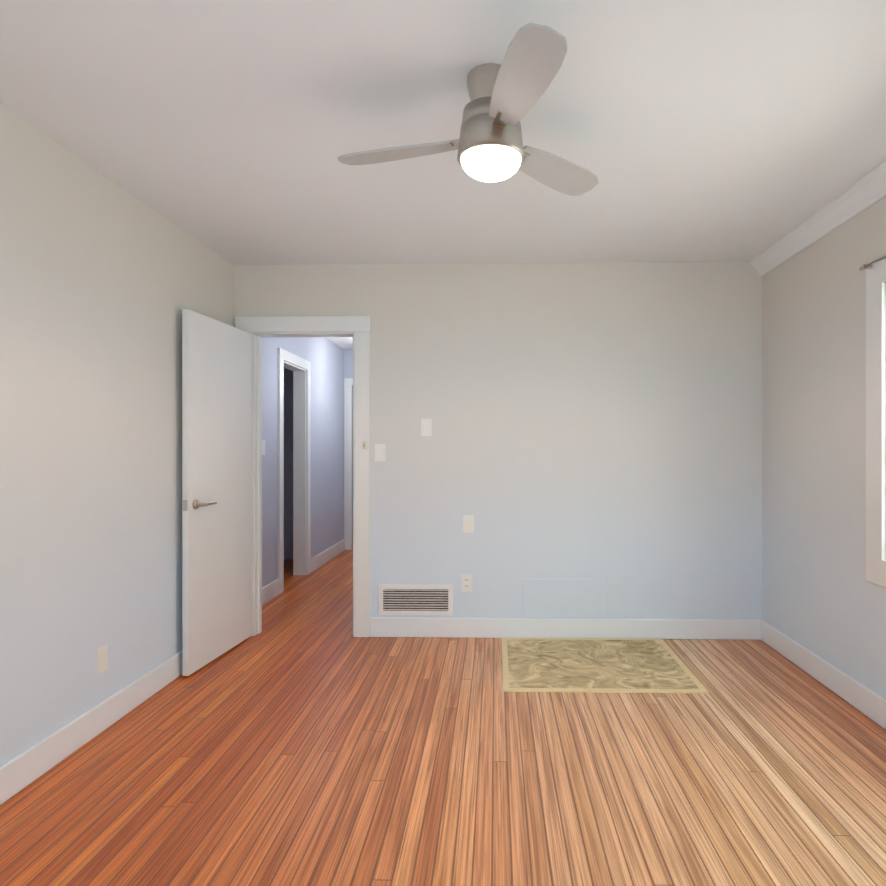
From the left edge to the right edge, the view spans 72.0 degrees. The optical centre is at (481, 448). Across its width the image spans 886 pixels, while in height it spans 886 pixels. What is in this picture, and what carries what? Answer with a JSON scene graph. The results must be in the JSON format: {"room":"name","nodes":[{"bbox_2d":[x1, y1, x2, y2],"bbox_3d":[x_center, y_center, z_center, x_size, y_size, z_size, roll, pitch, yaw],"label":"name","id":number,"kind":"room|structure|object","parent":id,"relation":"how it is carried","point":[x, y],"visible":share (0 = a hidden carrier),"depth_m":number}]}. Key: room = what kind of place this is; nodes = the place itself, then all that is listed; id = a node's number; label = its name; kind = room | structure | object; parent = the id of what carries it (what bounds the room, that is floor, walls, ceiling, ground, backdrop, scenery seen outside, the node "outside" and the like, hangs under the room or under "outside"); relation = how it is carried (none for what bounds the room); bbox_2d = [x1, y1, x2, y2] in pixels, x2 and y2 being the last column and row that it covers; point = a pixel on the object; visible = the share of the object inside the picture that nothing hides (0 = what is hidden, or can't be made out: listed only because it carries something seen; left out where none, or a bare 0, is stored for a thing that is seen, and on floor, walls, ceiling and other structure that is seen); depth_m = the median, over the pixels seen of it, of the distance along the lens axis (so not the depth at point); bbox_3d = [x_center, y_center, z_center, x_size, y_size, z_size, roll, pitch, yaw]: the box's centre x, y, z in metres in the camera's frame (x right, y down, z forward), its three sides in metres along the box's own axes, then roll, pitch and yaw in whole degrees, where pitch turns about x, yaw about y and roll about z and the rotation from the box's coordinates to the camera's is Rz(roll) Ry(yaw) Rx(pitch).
{"room":"empty bedroom","nodes":[
{"label":"empty bedroom","id":0,"kind":"room"},
{"bbox_2d":[0,101,233,766],"bbox_3d":[-1.775,0.012,1.773,0.130,2.480,4.840,0,0,1],"label":"wall","id":1,"kind":"structure","parent":0,"point":[105,280],"depth_m":2.59},
{"bbox_2d":[0,650,181,804],"bbox_3d":[-1.704,1.187,1.712,0.016,0.130,4.719,0,0,1],"label":"baseboard","id":2,"kind":"structure","parent":1,"relation":"attached to","point":[21,771],"depth_m":2.55},
{"bbox_2d":[97,643,107,674],"bbox_3d":[-1.694,0.936,2.712,0.010,0.115,0.072,0,0,1],"label":"electrical outlet","id":3,"kind":"object","parent":1,"relation":"attached to","point":[102,658],"visible":1,"depth_m":2.71},
{"bbox_2d":[262,337,352,604],"bbox_3d":[-1.247,0.010,4.192,1.020,2.480,0.020,0,0,1],"label":"wall","id":4,"kind":"structure","parent":0,"point":[307,455],"depth_m":4.16},
{"bbox_2d":[0,549,885,885],"bbox_3d":[-0.643,1.280,3.429,5.260,0.060,8.440,0,0,1],"label":"floor","id":5,"kind":"structure","parent":0,"point":[304,737],"depth_m":2.31},
{"bbox_2d":[501,638,708,693],"bbox_3d":[0.645,1.246,3.555,1.050,0.010,0.870,0,0,1],"label":"floor mat","id":6,"kind":"object","parent":5,"relation":"on","point":[599,665],"visible":1,"depth_m":3.45},
{"bbox_2d":[0,0,885,348],"bbox_3d":[-0.643,-1.270,3.427,5.260,0.080,8.440,0,0,1],"label":"ceiling","id":7,"kind":"structure","parent":0,"point":[682,130],"depth_m":2.25},
{"bbox_2d":[337,23,598,195],"bbox_3d":[-0.031,-1.063,1.962,0.952,0.330,0.955,0,0,1],"label":"ceiling fan","id":8,"kind":"object","parent":7,"relation":"hanging from","point":[506,94],"visible":1,"depth_m":1.94},
{"bbox_2d":[234,261,761,635],"bbox_3d":[0.091,0.010,4.092,3.500,2.480,0.120,0,0,1],"label":"wall","id":9,"kind":"structure","parent":0,"point":[596,420],"depth_m":4.02},
{"bbox_2d":[235,316,370,636],"bbox_3d":[-1.188,0.185,4.048,0.903,2.130,0.024,0,0,1],"label":"door frame","id":10,"kind":"structure","parent":9,"relation":"attached to","point":[359,327],"depth_m":4.03},
{"bbox_2d":[182,309,251,675],"bbox_3d":[-1.584,0.238,3.681,0.134,2.000,0.730,0,0,1],"label":"door","id":11,"kind":"structure","parent":10,"relation":"attached to","point":[216,507],"depth_m":3.58},
{"bbox_2d":[362,441,366,449],"bbox_3d":[-0.774,-0.022,4.022,0.028,0.055,0.017,0,0,1],"label":"strike plate","id":12,"kind":"object","parent":10,"relation":"attached to","point":[364,445],"visible":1,"depth_m":4.02},
{"bbox_2d":[375,444,385,460],"bbox_3d":[-0.675,0.025,4.043,0.072,0.115,0.012,0,0,1],"label":"light switch","id":13,"kind":"object","parent":9,"relation":"attached to","point":[380,452],"visible":1,"depth_m":4.04},
{"bbox_2d":[379,585,452,614],"bbox_3d":[-0.439,1.004,4.040,0.490,0.201,0.008,0,0,1],"label":"air vent","id":14,"kind":"object","parent":9,"relation":"in","point":[415,599],"visible":1,"depth_m":4.04},
{"bbox_2d":[421,419,430,435],"bbox_3d":[-0.370,-0.142,4.036,0.072,0.115,0.012,0,0,1],"label":"light switch","id":15,"kind":"object","parent":9,"relation":"attached to","point":[425,427],"visible":1,"depth_m":4.04},
{"bbox_2d":[461,574,471,591],"bbox_3d":[-0.100,0.889,4.032,0.072,0.115,0.009,0,0,1],"label":"electrical outlet","id":16,"kind":"object","parent":9,"relation":"attached to","point":[466,579],"depth_m":4.03},
{"bbox_2d":[463,515,473,532],"bbox_3d":[-0.088,0.499,4.031,0.072,0.115,0.010,0,0,1],"label":"electrical outlet","id":17,"kind":"object","parent":9,"relation":"attached to","point":[468,527],"depth_m":4.03},
{"bbox_2d":[370,617,761,639],"bbox_3d":[0.548,1.185,4.014,2.582,0.130,0.016,0,0,1],"label":"baseboard","id":18,"kind":"structure","parent":9,"relation":"attached to","point":[571,628],"depth_m":4.01},
{"bbox_2d":[762,197,885,698],"bbox_3d":[1.869,0.012,1.692,0.160,2.480,4.840,0,0,1],"label":"wall","id":19,"kind":"structure","parent":0,"point":[823,598],"depth_m":3.26},
{"bbox_2d":[749,161,885,275],"bbox_3d":[1.743,-1.179,1.634,0.088,0.098,4.719,0,0,1],"label":"crown molding","id":20,"kind":"structure","parent":19,"relation":"attached to","point":[868,190],"depth_m":3.12},
{"bbox_2d":[761,620,885,728],"bbox_3d":[1.779,1.187,1.627,0.016,0.130,4.704,0,0,1],"label":"baseboard","id":21,"kind":"structure","parent":19,"relation":"attached to","point":[867,702],"depth_m":3.16},
{"bbox_2d":[866,254,885,586],"bbox_3d":[1.785,-0.123,1.977,0.020,1.480,1.737,0,0,1],"label":"window","id":22,"kind":"structure","parent":19,"relation":"in","point":[876,424],"depth_m":2.76},
{"bbox_2d":[859,255,885,270],"bbox_3d":[1.755,-0.838,1.978,0.038,0.020,1.725,0,0,1],"label":"curtain rod","id":23,"kind":"object","parent":22,"relation":"attached to","point":[867,266],"visible":1,"depth_m":2.77}
]}

